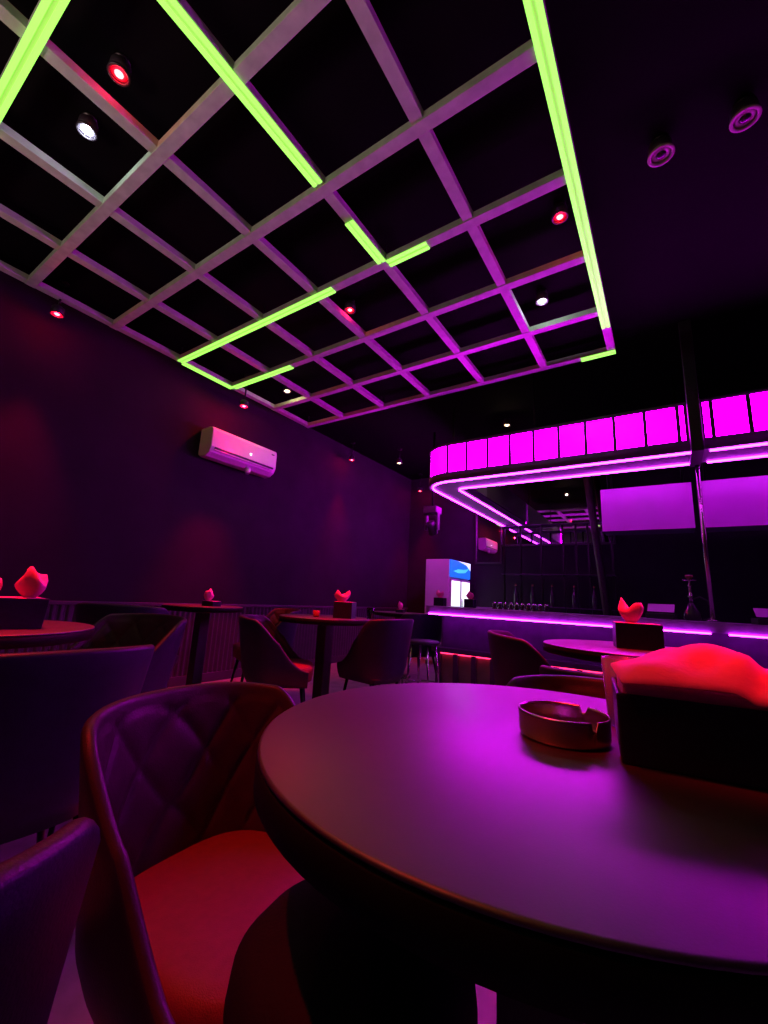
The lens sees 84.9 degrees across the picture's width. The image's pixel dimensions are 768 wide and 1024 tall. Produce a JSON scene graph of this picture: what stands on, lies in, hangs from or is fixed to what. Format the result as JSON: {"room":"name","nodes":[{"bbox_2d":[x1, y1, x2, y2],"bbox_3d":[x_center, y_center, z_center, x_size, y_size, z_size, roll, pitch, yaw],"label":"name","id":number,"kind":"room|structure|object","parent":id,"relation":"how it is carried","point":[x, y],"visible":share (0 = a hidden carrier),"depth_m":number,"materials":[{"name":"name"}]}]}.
{"room":"entertainment venue","nodes":[
{"label":"entertainment venue","id":0,"kind":"room"},
{"bbox_2d":[0,271,410,607],"bbox_3d":[-2.216,0.038,4.185,0.100,3.280,9.550,-5,-14,33],"label":"wall","id":1,"kind":"structure","parent":0,"point":[107,492],"depth_m":4.12,"materials":[{"name":"paint"}]},
{"bbox_2d":[0,605,406,677],"bbox_3d":[-2.229,1.261,3.899,0.024,0.770,9.550,-5,-14,33],"label":"wainscoting","id":2,"kind":"structure","parent":1,"relation":"attached to","point":[223,630],"depth_m":4.60,"materials":[{"name":"grey wood"}]},
{"bbox_2d":[49,601,407,609],"bbox_3d":[-2.204,0.875,3.975,0.035,0.030,9.550,-5,-14,33],"label":"trim","id":3,"kind":"structure","parent":1,"relation":"attached to","point":[50,602],"depth_m":4.27,"materials":[{"name":"wood"}]},
{"bbox_2d":[198,427,276,477],"bbox_3d":[-1.654,-0.639,4.823,0.228,0.383,0.890,-5,-14,33],"label":"air conditioner","id":4,"kind":"object","parent":1,"relation":"attached to","point":[217,445],"visible":1,"depth_m":4.68,"materials":[{"name":"white plastic"}]},
{"bbox_2d":[167,655,346,687],"bbox_3d":[-2.244,1.594,3.829,0.030,0.090,9.550,-5,-14,33],"label":"baseboard","id":5,"kind":"structure","parent":1,"relation":"attached to","point":[219,675],"depth_m":4.47,"materials":[{"name":"grey wood"}]},
{"bbox_2d":[0,657,495,1023],"bbox_3d":[0.776,1.434,1.810,7.500,0.100,9.750,-5,-14,33],"label":"floor","id":6,"kind":"structure","parent":0,"point":[69,1006],"depth_m":1.06,"materials":[{"name":"grey tile"}]},
{"bbox_2d":[0,620,94,649],"bbox_3d":[-1.483,0.783,1.402,0.740,0.780,0.740,-5,-14,33],"label":"round table","id":7,"kind":"object","parent":6,"relation":"on","point":[52,633],"visible":0.84,"depth_m":1.42,"materials":[{"name":"laminate"}]},
{"bbox_2d":[0,596,49,629],"bbox_3d":[-1.331,0.353,1.476,0.140,0.106,0.216,-8,-16,43],"label":"box","id":8,"kind":"object","parent":7,"relation":"on","point":[15,612],"visible":1,"depth_m":1.46,"materials":[{"name":"wood"}]},
{"bbox_2d":[14,566,47,597],"bbox_3d":[-1.272,0.254,1.525,0.124,0.110,0.074,-1,-12,17],"label":"napkin","id":9,"kind":"object","parent":8,"relation":"on","point":[32,584],"visible":1,"depth_m":1.49,"materials":[{"name":"paper"}]},
{"bbox_2d":[0,817,99,1023],"bbox_3d":[-0.570,0.623,0.305,0.511,0.750,0.563,11,-14,-33],"label":"tub chair","id":10,"kind":"object","parent":6,"relation":"on","point":[43,886],"visible":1,"depth_m":0.34,"materials":[{"name":"grey fabric"}]},
{"bbox_2d":[0,644,154,844],"bbox_3d":[-1.041,0.753,1.141,0.563,0.782,0.600,-6,-14,36],"label":"tub chair","id":11,"kind":"object","parent":6,"relation":"on","point":[47,698],"visible":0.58,"depth_m":1.04,"materials":[{"name":"grey fabric"}]},
{"bbox_2d":[47,613,186,836],"bbox_3d":[-1.312,0.893,1.953,0.600,0.806,0.563,-3,-13,25],"label":"tub chair","id":12,"kind":"object","parent":6,"relation":"on","point":[165,632],"visible":0.35,"depth_m":2.20,"materials":[{"name":"grey fabric"}]},
{"bbox_2d":[75,603,178,669],"bbox_3d":[-1.748,1.032,2.802,0.600,0.830,0.563,4,-12,-3],"label":"tub chair","id":13,"kind":"object","parent":6,"relation":"on","point":[88,613],"visible":0.12,"depth_m":2.62,"materials":[{"name":"black fabric"}]},
{"bbox_2d":[75,682,304,1023],"bbox_3d":[-0.296,0.736,0.749,0.473,0.733,0.480,-4,-13,31],"label":"tub chair","id":14,"kind":"object","parent":6,"relation":"on","point":[185,862],"visible":0.7,"depth_m":0.76,"materials":[{"name":"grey fabric"}]},
{"bbox_2d":[161,604,242,684],"bbox_3d":[-1.648,1.238,3.712,0.680,0.800,0.680,-5,-14,33],"label":"round table","id":15,"kind":"object","parent":6,"relation":"on","point":[202,613],"visible":0.73,"depth_m":3.67,"materials":[{"name":"laminate"}]},
{"bbox_2d":[202,601,220,606],"bbox_3d":[-1.548,0.822,3.769,0.130,0.046,0.100,-2,-13,24],"label":"box","id":16,"kind":"object","parent":15,"relation":"on","point":[204,603],"visible":1,"depth_m":3.73,"materials":[{"name":"wood"}]},
{"bbox_2d":[204,588,213,600],"bbox_3d":[-1.579,0.743,3.783,0.094,0.110,0.065,2,-12,5],"label":"napkin","id":17,"kind":"object","parent":16,"relation":"on","point":[208,595],"visible":1,"depth_m":3.76,"materials":[{"name":"paper"}]},
{"bbox_2d":[230,608,300,681],"bbox_3d":[-1.100,1.302,3.889,0.563,0.806,0.600,9,-13,-29],"label":"tub chair","id":18,"kind":"object","parent":6,"relation":"on","point":[288,630],"visible":0.28,"depth_m":3.82,"materials":[{"name":"black fabric"}]},
{"bbox_2d":[239,614,313,702],"bbox_3d":[-0.791,1.151,3.018,0.563,0.782,0.570,5,-12,-9],"label":"tub chair","id":19,"kind":"object","parent":6,"relation":"on","point":[267,657],"visible":0.99,"depth_m":2.81,"materials":[{"name":"black fabric"}]},
{"bbox_2d":[279,614,369,698],"bbox_3d":[-0.482,1.223,3.292,0.740,0.780,0.740,-5,-14,33],"label":"round table","id":20,"kind":"object","parent":6,"relation":"on","point":[326,623],"visible":0.61,"depth_m":3.25,"materials":[{"name":"laminate"}]},
{"bbox_2d":[313,610,319,616],"bbox_3d":[-0.523,0.788,3.252,0.056,0.050,0.056,-5,-14,33],"label":"drinking glass","id":21,"kind":"object","parent":20,"relation":"on","point":[316,613],"visible":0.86,"depth_m":3.23,"materials":[{"name":"red glass"}]},
{"bbox_2d":[333,601,356,618],"bbox_3d":[-0.308,0.772,3.307,0.150,0.126,0.120,0,-12,14],"label":"box","id":22,"kind":"object","parent":20,"relation":"on","point":[345,610],"visible":0.99,"depth_m":3.25,"materials":[{"name":"wood"}]},
{"bbox_2d":[334,590,350,601],"bbox_3d":[-0.335,0.663,3.323,0.143,0.090,0.077,-2,-13,22],"label":"napkin","id":23,"kind":"object","parent":22,"relation":"on","point":[340,597],"visible":0.99,"depth_m":3.30,"materials":[{"name":"paper"}]},
{"bbox_2d":[367,607,374,619],"bbox_3d":[-0.107,0.806,3.334,0.064,0.090,0.064,-5,-14,33],"label":"drinking glass","id":24,"kind":"object","parent":20,"relation":"on","point":[370,611],"visible":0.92,"depth_m":3.31,"materials":[{"name":"clear glass"}]},
{"bbox_2d":[223,880,477,1023],"bbox_3d":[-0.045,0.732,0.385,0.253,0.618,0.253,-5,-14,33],"label":"tub chair","id":25,"kind":"object","parent":6,"relation":"on","point":[304,959],"visible":0.68,"depth_m":0.39,"materials":[{"name":"grey fabric"}]},
{"bbox_2d":[337,619,413,689],"bbox_3d":[-0.054,1.223,3.238,0.507,0.806,0.504,-8,-16,42],"label":"tub chair","id":26,"kind":"object","parent":6,"relation":"on","point":[378,655],"visible":1,"depth_m":3.07,"materials":[{"name":"grey fabric"}]},
{"bbox_2d":[374,675,405,685],"bbox_3d":[0.058,1.533,4.182,0.330,0.589,0.330,1,-12,11],"label":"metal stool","id":27,"kind":"object","parent":6,"relation":"on","point":[402,677],"visible":0.16,"depth_m":4.17,"materials":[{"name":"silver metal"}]},
{"bbox_2d":[374,611,423,678],"bbox_3d":[0.182,1.677,5.333,0.660,0.780,0.660,-5,-14,33],"label":"round table","id":28,"kind":"object","parent":6,"relation":"on","point":[395,614],"visible":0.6,"depth_m":5.20,"materials":[{"name":"laminate"}]},
{"bbox_2d":[396,609,404,612],"bbox_3d":[0.209,1.262,5.353,0.100,0.042,0.080,-2,-13,24],"label":"box","id":29,"kind":"object","parent":28,"relation":"on","point":[397,610],"visible":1,"depth_m":5.32,"materials":[{"name":"wood"}]},
{"bbox_2d":[400,614,441,677],"bbox_3d":[0.376,1.571,4.826,0.600,0.806,0.563,9,-13,-29],"label":"tub chair","id":30,"kind":"object","parent":6,"relation":"on","point":[425,626],"visible":0.34,"depth_m":4.63,"materials":[{"name":"grey fabric"}]},
{"bbox_2d":[405,639,439,683],"bbox_3d":[0.360,1.483,3.864,0.330,0.589,0.330,-5,-14,33],"label":"metal stool","id":31,"kind":"object","parent":6,"relation":"on","point":[424,642],"visible":0.56,"depth_m":3.86,"materials":[{"name":"silver metal"}]},
{"bbox_2d":[423,559,470,663],"bbox_3d":[1.047,1.601,6.785,0.471,1.600,0.780,-5,-14,33],"label":"fridge","id":32,"kind":"object","parent":6,"relation":"on","point":[449,576],"visible":0.43,"depth_m":6.60,"materials":[{"name":"silver metal"}]},
{"bbox_2d":[253,683,767,1023],"bbox_3d":[0.181,0.680,0.478,0.710,0.780,0.710,-2,-12,22],"label":"round table","id":33,"kind":"object","parent":6,"relation":"on","point":[568,886],"visible":0.81,"depth_m":0.30,"materials":[{"name":"laminate"}]},
{"bbox_2d":[519,700,611,750],"bbox_3d":[0.242,0.286,0.566,0.115,0.033,0.115,-5,-14,33],"label":"ashtray","id":34,"kind":"object","parent":33,"relation":"on","point":[562,725],"visible":1,"depth_m":0.53,"materials":[{"name":"metal"}]},
{"bbox_2d":[601,655,633,726],"bbox_3d":[0.369,0.274,0.639,0.064,0.098,0.064,-5,-14,33],"label":"menu","id":35,"kind":"object","parent":33,"relation":"on","point":[608,672],"visible":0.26,"depth_m":0.64,"materials":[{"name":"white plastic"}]},
{"bbox_2d":[611,676,767,790],"bbox_3d":[0.397,0.252,0.495,0.219,0.086,0.132,-3,-13,26],"label":"box","id":36,"kind":"object","parent":33,"relation":"on","point":[715,736],"visible":0.91,"depth_m":0.45,"materials":[{"name":"wood"}]},
{"bbox_2d":[611,643,767,708],"bbox_3d":[0.399,0.189,0.506,0.225,0.055,0.159,-3,-13,26],"label":"napkin","id":37,"kind":"object","parent":36,"relation":"on","point":[700,666],"visible":1,"depth_m":0.48,"materials":[{"name":"paper"}]},
{"bbox_2d":[487,630,551,685],"bbox_3d":[0.828,1.054,2.189,0.563,0.806,0.600,1,-12,9],"label":"tub chair","id":38,"kind":"object","parent":6,"relation":"on","point":[511,656],"visible":0.37,"depth_m":2.05,"materials":[{"name":"grey fabric"}]},
{"bbox_2d":[506,675,605,698],"bbox_3d":[0.541,0.819,0.969,0.600,0.746,0.563,-5,-14,33],"label":"tub chair","id":39,"kind":"object","parent":6,"relation":"on","point":[579,685],"visible":0.04,"depth_m":1.30,"materials":[{"name":"grey fabric"}]},
{"bbox_2d":[501,521,617,615],"bbox_3d":[2.521,1.257,6.141,1.560,2.165,0.230,-5,-14,33],"label":"bar shelf","id":40,"kind":"object","parent":6,"relation":"on","point":[562,525],"visible":0.49,"depth_m":6.16,"materials":[{"name":"black metal"}]},
{"bbox_2d":[514,584,518,604],"bbox_3d":[2.031,1.270,6.454,0.074,0.315,0.074,-5,-14,33],"label":"bottle","id":41,"kind":"object","parent":40,"relation":"on","point":[516,594],"visible":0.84,"depth_m":6.42,"materials":[{"name":"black glass"}]},
{"bbox_2d":[530,585,535,605],"bbox_3d":[2.239,1.253,6.316,0.074,0.315,0.074,-5,-14,33],"label":"bottle","id":42,"kind":"object","parent":40,"relation":"on","point":[532,594],"visible":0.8,"depth_m":6.29,"materials":[{"name":"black glass"}]},
{"bbox_2d":[550,585,554,606],"bbox_3d":[2.472,1.233,6.162,0.074,0.315,0.074,-5,-14,33],"label":"bottle","id":43,"kind":"object","parent":40,"relation":"on","point":[552,594],"visible":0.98,"depth_m":6.13,"materials":[{"name":"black glass"}]},
{"bbox_2d":[572,586,576,607],"bbox_3d":[2.722,1.212,5.997,0.074,0.315,0.074,-5,-14,33],"label":"bottle","id":44,"kind":"object","parent":40,"relation":"on","point":[574,595],"visible":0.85,"depth_m":5.96,"materials":[{"name":"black glass"}]},
{"bbox_2d":[592,586,597,608],"bbox_3d":[2.938,1.194,5.854,0.074,0.315,0.074,-5,-14,33],"label":"bottle","id":45,"kind":"object","parent":40,"relation":"on","point":[594,595],"visible":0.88,"depth_m":5.82,"materials":[{"name":"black glass"}]},
{"bbox_2d":[539,665,602,678],"bbox_3d":[0.875,0.930,1.433,0.600,0.750,0.563,-7,-15,39],"label":"tub chair","id":46,"kind":"object","parent":6,"relation":"on","point":[543,669],"visible":0.02,"depth_m":1.43,"materials":[{"name":"grey fabric"}]},
{"bbox_2d":[426,605,767,684],"bbox_3d":[3.120,1.432,3.691,5.170,0.900,2.212,-5,-14,33],"label":"bar counter","id":47,"kind":"object","parent":6,"relation":"on","point":[463,653],"depth_m":3.72,"materials":[{"name":"wood"}]},
{"bbox_2d":[433,597,446,605],"bbox_3d":[0.597,0.956,4.471,0.110,0.086,0.100,-3,-13,29],"label":"box","id":48,"kind":"object","parent":47,"relation":"on","point":[438,601],"visible":0.91,"depth_m":4.43,"materials":[{"name":"wood"}]},
{"bbox_2d":[436,590,443,597],"bbox_3d":[0.599,0.874,4.490,0.086,0.080,0.067,-2,-13,22],"label":"napkin","id":49,"kind":"object","parent":48,"relation":"on","point":[439,594],"visible":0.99,"depth_m":4.47,"materials":[{"name":"paper"}]},
{"bbox_2d":[464,599,475,607],"bbox_3d":[0.883,0.937,4.306,0.100,0.086,0.100,-3,-13,29],"label":"box","id":50,"kind":"object","parent":47,"relation":"on","point":[469,603],"visible":0.94,"depth_m":4.26,"materials":[{"name":"paper"}]},
{"bbox_2d":[466,591,473,598],"bbox_3d":[0.884,0.854,4.320,0.086,0.081,0.066,7,-12,-17],"label":"napkin","id":51,"kind":"object","parent":50,"relation":"on","point":[469,595],"visible":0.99,"depth_m":4.30,"materials":[{"name":"paper"}]},
{"bbox_2d":[492,602,496,608],"bbox_3d":[1.082,0.914,4.101,0.046,0.070,0.046,-5,-14,33],"label":"glass","id":52,"kind":"object","parent":47,"relation":"on","point":[494,606],"visible":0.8,"depth_m":4.08,"materials":[{"name":"clear glass"}]},
{"bbox_2d":[498,602,502,609],"bbox_3d":[1.127,0.910,4.072,0.046,0.070,0.046,-5,-14,33],"label":"glass","id":53,"kind":"object","parent":47,"relation":"on","point":[500,606],"visible":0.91,"depth_m":4.05,"materials":[{"name":"clear glass"}]},
{"bbox_2d":[503,602,507,609],"bbox_3d":[1.172,0.906,4.042,0.046,0.070,0.046,-5,-14,33],"label":"glass","id":54,"kind":"object","parent":47,"relation":"on","point":[505,605],"visible":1,"depth_m":4.03,"materials":[{"name":"clear glass"}]},
{"bbox_2d":[509,603,513,609],"bbox_3d":[1.217,0.903,4.012,0.046,0.070,0.046,-5,-14,33],"label":"glass","id":55,"kind":"object","parent":47,"relation":"on","point":[511,606],"visible":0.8,"depth_m":4.00,"materials":[{"name":"clear glass"}]},
{"bbox_2d":[515,603,519,610],"bbox_3d":[1.262,0.899,3.982,0.046,0.070,0.046,-5,-14,33],"label":"glass","id":56,"kind":"object","parent":47,"relation":"on","point":[516,604],"visible":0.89,"depth_m":3.96,"materials":[{"name":"clear glass"}]},
{"bbox_2d":[520,603,524,610],"bbox_3d":[1.307,0.895,3.953,0.046,0.070,0.046,-5,-14,33],"label":"glass","id":57,"kind":"object","parent":47,"relation":"on","point":[522,606],"visible":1,"depth_m":3.94,"materials":[{"name":"clear glass"}]},
{"bbox_2d":[526,604,530,610],"bbox_3d":[1.352,0.891,3.923,0.046,0.070,0.046,-5,-14,33],"label":"glass","id":58,"kind":"object","parent":47,"relation":"on","point":[528,606],"visible":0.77,"depth_m":3.91,"materials":[{"name":"clear glass"}]},
{"bbox_2d":[532,604,536,611],"bbox_3d":[1.397,0.888,3.893,0.046,0.070,0.046,-5,-14,33],"label":"glass","id":59,"kind":"object","parent":47,"relation":"on","point":[534,606],"visible":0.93,"depth_m":3.88,"materials":[{"name":"clear glass"}]},
{"bbox_2d":[538,604,542,611],"bbox_3d":[1.442,0.884,3.864,0.046,0.070,0.046,-5,-14,33],"label":"glass","id":60,"kind":"object","parent":47,"relation":"on","point":[540,606],"visible":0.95,"depth_m":3.85,"materials":[{"name":"clear glass"}]},
{"bbox_2d":[544,604,549,611],"bbox_3d":[1.487,0.880,3.834,0.046,0.070,0.046,-5,-14,33],"label":"glass","id":61,"kind":"object","parent":47,"relation":"on","point":[546,607],"visible":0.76,"depth_m":3.82,"materials":[{"name":"clear glass"}]},
{"bbox_2d":[426,605,767,636],"bbox_3d":[3.144,1.028,3.779,5.170,0.072,2.200,-5,-14,33],"label":"countertop","id":62,"kind":"structure","parent":47,"relation":"on","point":[683,625],"depth_m":3.43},
{"bbox_2d":[646,604,677,619],"bbox_3d":[2.296,0.823,3.475,0.200,0.120,0.150,-8,-16,43],"label":"till","id":63,"kind":"object","parent":47,"relation":"on","point":[660,608],"visible":0.98,"depth_m":3.44,"materials":[{"name":"black plastic"}]},
{"bbox_2d":[682,575,709,620],"bbox_3d":[2.537,0.697,3.409,0.198,0.365,0.124,-5,-14,33],"label":"hookah","id":64,"kind":"object","parent":47,"relation":"on","point":[691,613],"visible":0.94,"depth_m":3.39,"materials":[{"name":"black glass"}]},
{"bbox_2d":[685,575,692,579],"bbox_3d":[2.515,0.540,3.462,0.056,0.040,0.056,-5,-14,33],"label":"bowl","id":65,"kind":"object","parent":64,"relation":"on","point":[688,577],"depth_m":3.44,"materials":[{"name":"orange glass"}]},
{"bbox_2d":[683,603,701,620],"bbox_3d":[2.501,0.809,3.406,0.124,0.142,0.124,-5,-14,33],"label":"vase","id":66,"kind":"object","parent":64,"relation":"on","point":[691,613],"depth_m":3.37,"materials":[{"name":"clear glass"}]},
{"bbox_2d":[678,319,719,621],"bbox_3d":[2.504,-0.350,3.344,0.090,2.374,0.450,-5,-14,33],"label":"post","id":67,"kind":"object","parent":47,"relation":"on","point":[684,327],"visible":1,"depth_m":3.31,"materials":[{"name":"black metal"}]},
{"bbox_2d":[751,608,767,624],"bbox_3d":[2.860,0.776,3.101,0.200,0.120,0.150,-2,-13,24],"label":"till","id":68,"kind":"object","parent":47,"relation":"on","point":[759,612],"visible":0.99,"depth_m":3.11,"materials":[{"name":"black plastic"}]},
{"bbox_2d":[583,476,611,615],"bbox_3d":[2.895,0.607,5.654,0.387,3.289,0.100,-5,-14,33],"label":"post","id":69,"kind":"object","parent":6,"relation":"on","point":[605,601],"visible":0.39,"depth_m":5.65,"materials":[{"name":"black metal"}]},
{"bbox_2d":[543,639,673,662],"bbox_3d":[1.133,1.020,1.894,0.760,0.780,0.760,-5,-14,33],"label":"round table","id":70,"kind":"object","parent":6,"relation":"on","point":[588,650],"visible":0.27,"depth_m":1.86,"materials":[{"name":"laminate"}]},
{"bbox_2d":[612,621,664,650],"bbox_3d":[1.185,0.580,1.964,0.190,0.116,0.120,-2,-12,22],"label":"box","id":71,"kind":"object","parent":70,"relation":"on","point":[626,635],"visible":0.88,"depth_m":1.91,"materials":[{"name":"wood"}]},
{"bbox_2d":[618,598,643,622],"bbox_3d":[1.171,0.466,1.993,0.109,0.115,0.064,-2,-13,22],"label":"napkin","id":72,"kind":"object","parent":71,"relation":"on","point":[632,614],"visible":0.98,"depth_m":1.97,"materials":[{"name":"paper"}]},
{"bbox_2d":[0,0,767,479],"bbox_3d":[0.949,-1.872,2.488,7.500,0.100,9.750,-5,-14,33],"label":"ceiling","id":73,"kind":"structure","parent":0,"point":[683,238],"depth_m":2.47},
{"bbox_2d":[49,280,69,317],"bbox_3d":[-2.559,-1.687,3.321,0.094,0.288,0.094,-5,-14,33],"label":"ceiling spotlight","id":74,"kind":"object","parent":73,"relation":"attached to","point":[58,311],"visible":1,"depth_m":3.30,"materials":[{"name":"black plastic"}]},
{"bbox_2d":[75,111,98,140],"bbox_3d":[-1.511,-1.976,2.144,0.094,0.088,0.094,-5,-14,33],"label":"ceiling spotlight","id":75,"kind":"object","parent":73,"relation":"attached to","point":[86,124],"visible":1,"depth_m":2.13,"materials":[{"name":"black plastic"}]},
{"bbox_2d":[79,124,94,136],"bbox_3d":[-1.513,-1.945,2.138,0.068,0.011,0.068,-5,-14,33],"label":"diffuser","id":76,"kind":"object","parent":75,"relation":"attached to","point":[85,130],"depth_m":2.13,"materials":[{"name":"white plastic"}]},
{"bbox_2d":[107,51,131,86],"bbox_3d":[-1.193,-2.009,1.899,0.094,0.088,0.094,-5,-14,33],"label":"ceiling spotlight","id":77,"kind":"object","parent":73,"relation":"attached to","point":[119,69],"visible":1,"depth_m":1.88,"materials":[{"name":"black plastic"}]},
{"bbox_2d":[110,66,127,81],"bbox_3d":[-1.194,-1.978,1.893,0.068,0.011,0.068,-5,-14,33],"label":"diffuser","id":78,"kind":"object","parent":77,"relation":"attached to","point":[117,73],"depth_m":1.89,"materials":[{"name":"plastic"}]},
{"bbox_2d":[239,374,250,407],"bbox_3d":[-1.517,-1.327,4.608,0.094,0.368,0.094,-5,-14,33],"label":"ceiling spotlight","id":79,"kind":"object","parent":73,"relation":"attached to","point":[243,403],"visible":0.96,"depth_m":4.57,"materials":[{"name":"black plastic"}]},
{"bbox_2d":[283,385,290,392],"bbox_3d":[-1.100,-1.412,4.783,0.094,0.088,0.094,-5,-14,33],"label":"ceiling spotlight","id":80,"kind":"object","parent":73,"relation":"attached to","point":[286,389],"visible":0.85,"depth_m":4.76,"materials":[{"name":"black metal"}]},
{"bbox_2d":[0,0,615,427],"bbox_3d":[-0.992,-1.846,2.457,3.635,0.162,5.388,-5,-14,33],"label":"grid","id":81,"kind":"object","parent":73,"relation":"hanging from","point":[34,33],"visible":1,"depth_m":2.40,"materials":[{"name":"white metal"}]},
{"bbox_2d":[344,298,355,313],"bbox_3d":[-0.272,-1.658,3.377,0.094,0.088,0.094,-5,-14,33],"label":"ceiling spotlight","id":82,"kind":"object","parent":73,"relation":"attached to","point":[350,305],"visible":1,"depth_m":3.35,"materials":[{"name":"black metal"}]},
{"bbox_2d":[349,442,354,460],"bbox_3d":[-0.487,-0.932,6.467,0.094,0.288,0.094,-5,-14,33],"label":"ceiling spotlight","id":83,"kind":"object","parent":73,"relation":"attached to","point":[351,458],"visible":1,"depth_m":6.44,"materials":[{"name":"black plastic"}]},
{"bbox_2d":[396,448,401,463],"bbox_3d":[0.248,-0.883,6.646,0.094,0.238,0.094,-5,-14,33],"label":"ceiling spotlight","id":84,"kind":"object","parent":73,"relation":"attached to","point":[399,461],"visible":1,"depth_m":6.63,"materials":[{"name":"black plastic"}]},
{"bbox_2d":[418,474,421,491],"bbox_3d":[0.683,-0.552,7.898,0.094,0.338,0.094,-5,-14,33],"label":"ceiling spotlight","id":85,"kind":"object","parent":73,"relation":"attached to","point":[419,488],"visible":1,"depth_m":7.88,"materials":[{"name":"black plastic"}]},
{"bbox_2d":[423,432,441,535],"bbox_3d":[0.683,-0.400,5.808,0.202,1.472,0.193,-5,-14,33],"label":"light","id":86,"kind":"object","parent":73,"relation":"hanging from","point":[431,526],"visible":0.97,"depth_m":5.66,"materials":[{"name":"black plastic"}]},
{"bbox_2d":[503,418,510,426],"bbox_3d":[1.578,-1.149,5.383,0.094,0.088,0.094,-5,-14,33],"label":"ceiling spotlight","id":87,"kind":"object","parent":73,"relation":"attached to","point":[507,423],"visible":1,"depth_m":5.36,"materials":[{"name":"black plastic"}]},
{"bbox_2d":[535,289,548,305],"bbox_3d":[1.193,-1.624,3.169,0.094,0.088,0.094,-5,-14,33],"label":"ceiling spotlight","id":88,"kind":"object","parent":73,"relation":"attached to","point":[542,299],"visible":1,"depth_m":3.15,"materials":[{"name":"black plastic"}]},
{"bbox_2d":[551,200,568,224],"bbox_3d":[1.038,-1.773,2.480,0.094,0.088,0.094,-5,-14,33],"label":"ceiling spotlight","id":89,"kind":"object","parent":73,"relation":"attached to","point":[560,214],"visible":1,"depth_m":2.46,"materials":[{"name":"black plastic"}]},
{"bbox_2d":[554,213,565,220],"bbox_3d":[1.036,-1.742,2.474,0.068,0.011,0.068,-5,-14,33],"label":"diffuser","id":90,"kind":"object","parent":89,"relation":"attached to","point":[557,216],"depth_m":2.47,"materials":[{"name":"plastic"}]},
{"bbox_2d":[429,375,767,525],"bbox_3d":[3.292,-0.712,4.581,4.966,1.089,3.016,-5,-14,33],"label":"canopy","id":91,"kind":"object","parent":73,"relation":"hanging from","point":[472,474],"visible":0.98,"depth_m":3.76,"materials":[{"name":"grey paint"}]},
{"bbox_2d":[600,378,694,535],"bbox_3d":[2.612,-0.569,4.256,0.750,1.569,0.318,-5,-14,33],"label":"screen","id":92,"kind":"object","parent":73,"relation":"hanging from","point":[665,508],"visible":0.95,"depth_m":4.02,"materials":[{"name":"white fabric"}]},
{"bbox_2d":[647,133,674,166],"bbox_3d":[1.394,-1.829,2.116,0.118,0.088,0.118,-5,-14,33],"label":"ceiling spotlight","id":93,"kind":"object","parent":73,"relation":"attached to","point":[661,150],"visible":1,"depth_m":2.10,"materials":[{"name":"black plastic"}]},
{"bbox_2d":[651,147,670,162],"bbox_3d":[1.392,-1.798,2.110,0.085,0.011,0.085,-5,-14,33],"label":"diffuser","id":94,"kind":"object","parent":93,"relation":"attached to","point":[658,154],"depth_m":2.10,"materials":[{"name":"plastic"}]},
{"bbox_2d":[697,462,767,531],"bbox_3d":[3.926,-0.678,3.387,2.300,1.569,0.318,-5,-14,33],"label":"screen","id":95,"kind":"object","parent":73,"relation":"hanging from","point":[733,504],"visible":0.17,"depth_m":3.65,"materials":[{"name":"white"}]},
{"bbox_2d":[729,94,761,132],"bbox_3d":[1.668,-1.851,1.943,0.118,0.088,0.118,-5,-14,33],"label":"ceiling spotlight","id":96,"kind":"object","parent":73,"relation":"attached to","point":[745,112],"visible":1,"depth_m":1.92,"materials":[{"name":"black plastic"}]},
{"bbox_2d":[733,109,756,127],"bbox_3d":[1.667,-1.820,1.937,0.085,0.011,0.085,-5,-14,33],"label":"diffuser","id":97,"kind":"object","parent":96,"relation":"attached to","point":[742,118],"depth_m":1.93,"materials":[{"name":"plastic"}]},
{"bbox_2d":[406,457,767,623],"bbox_3d":[3.527,0.723,6.059,7.300,3.280,0.100,-5,-14,33],"label":"wall","id":98,"kind":"structure","parent":0,"point":[649,568],"depth_m":6.00,"materials":[{"name":"black paint"}]},
{"bbox_2d":[475,473,615,563],"bbox_3d":[2.513,0.105,6.819,2.160,1.470,0.030,-5,-14,33],"label":"wall mirror","id":99,"kind":"object","parent":98,"relation":"attached to","point":[555,501],"visible":0.49,"depth_m":6.76,"materials":[{"name":"clear mirror"}]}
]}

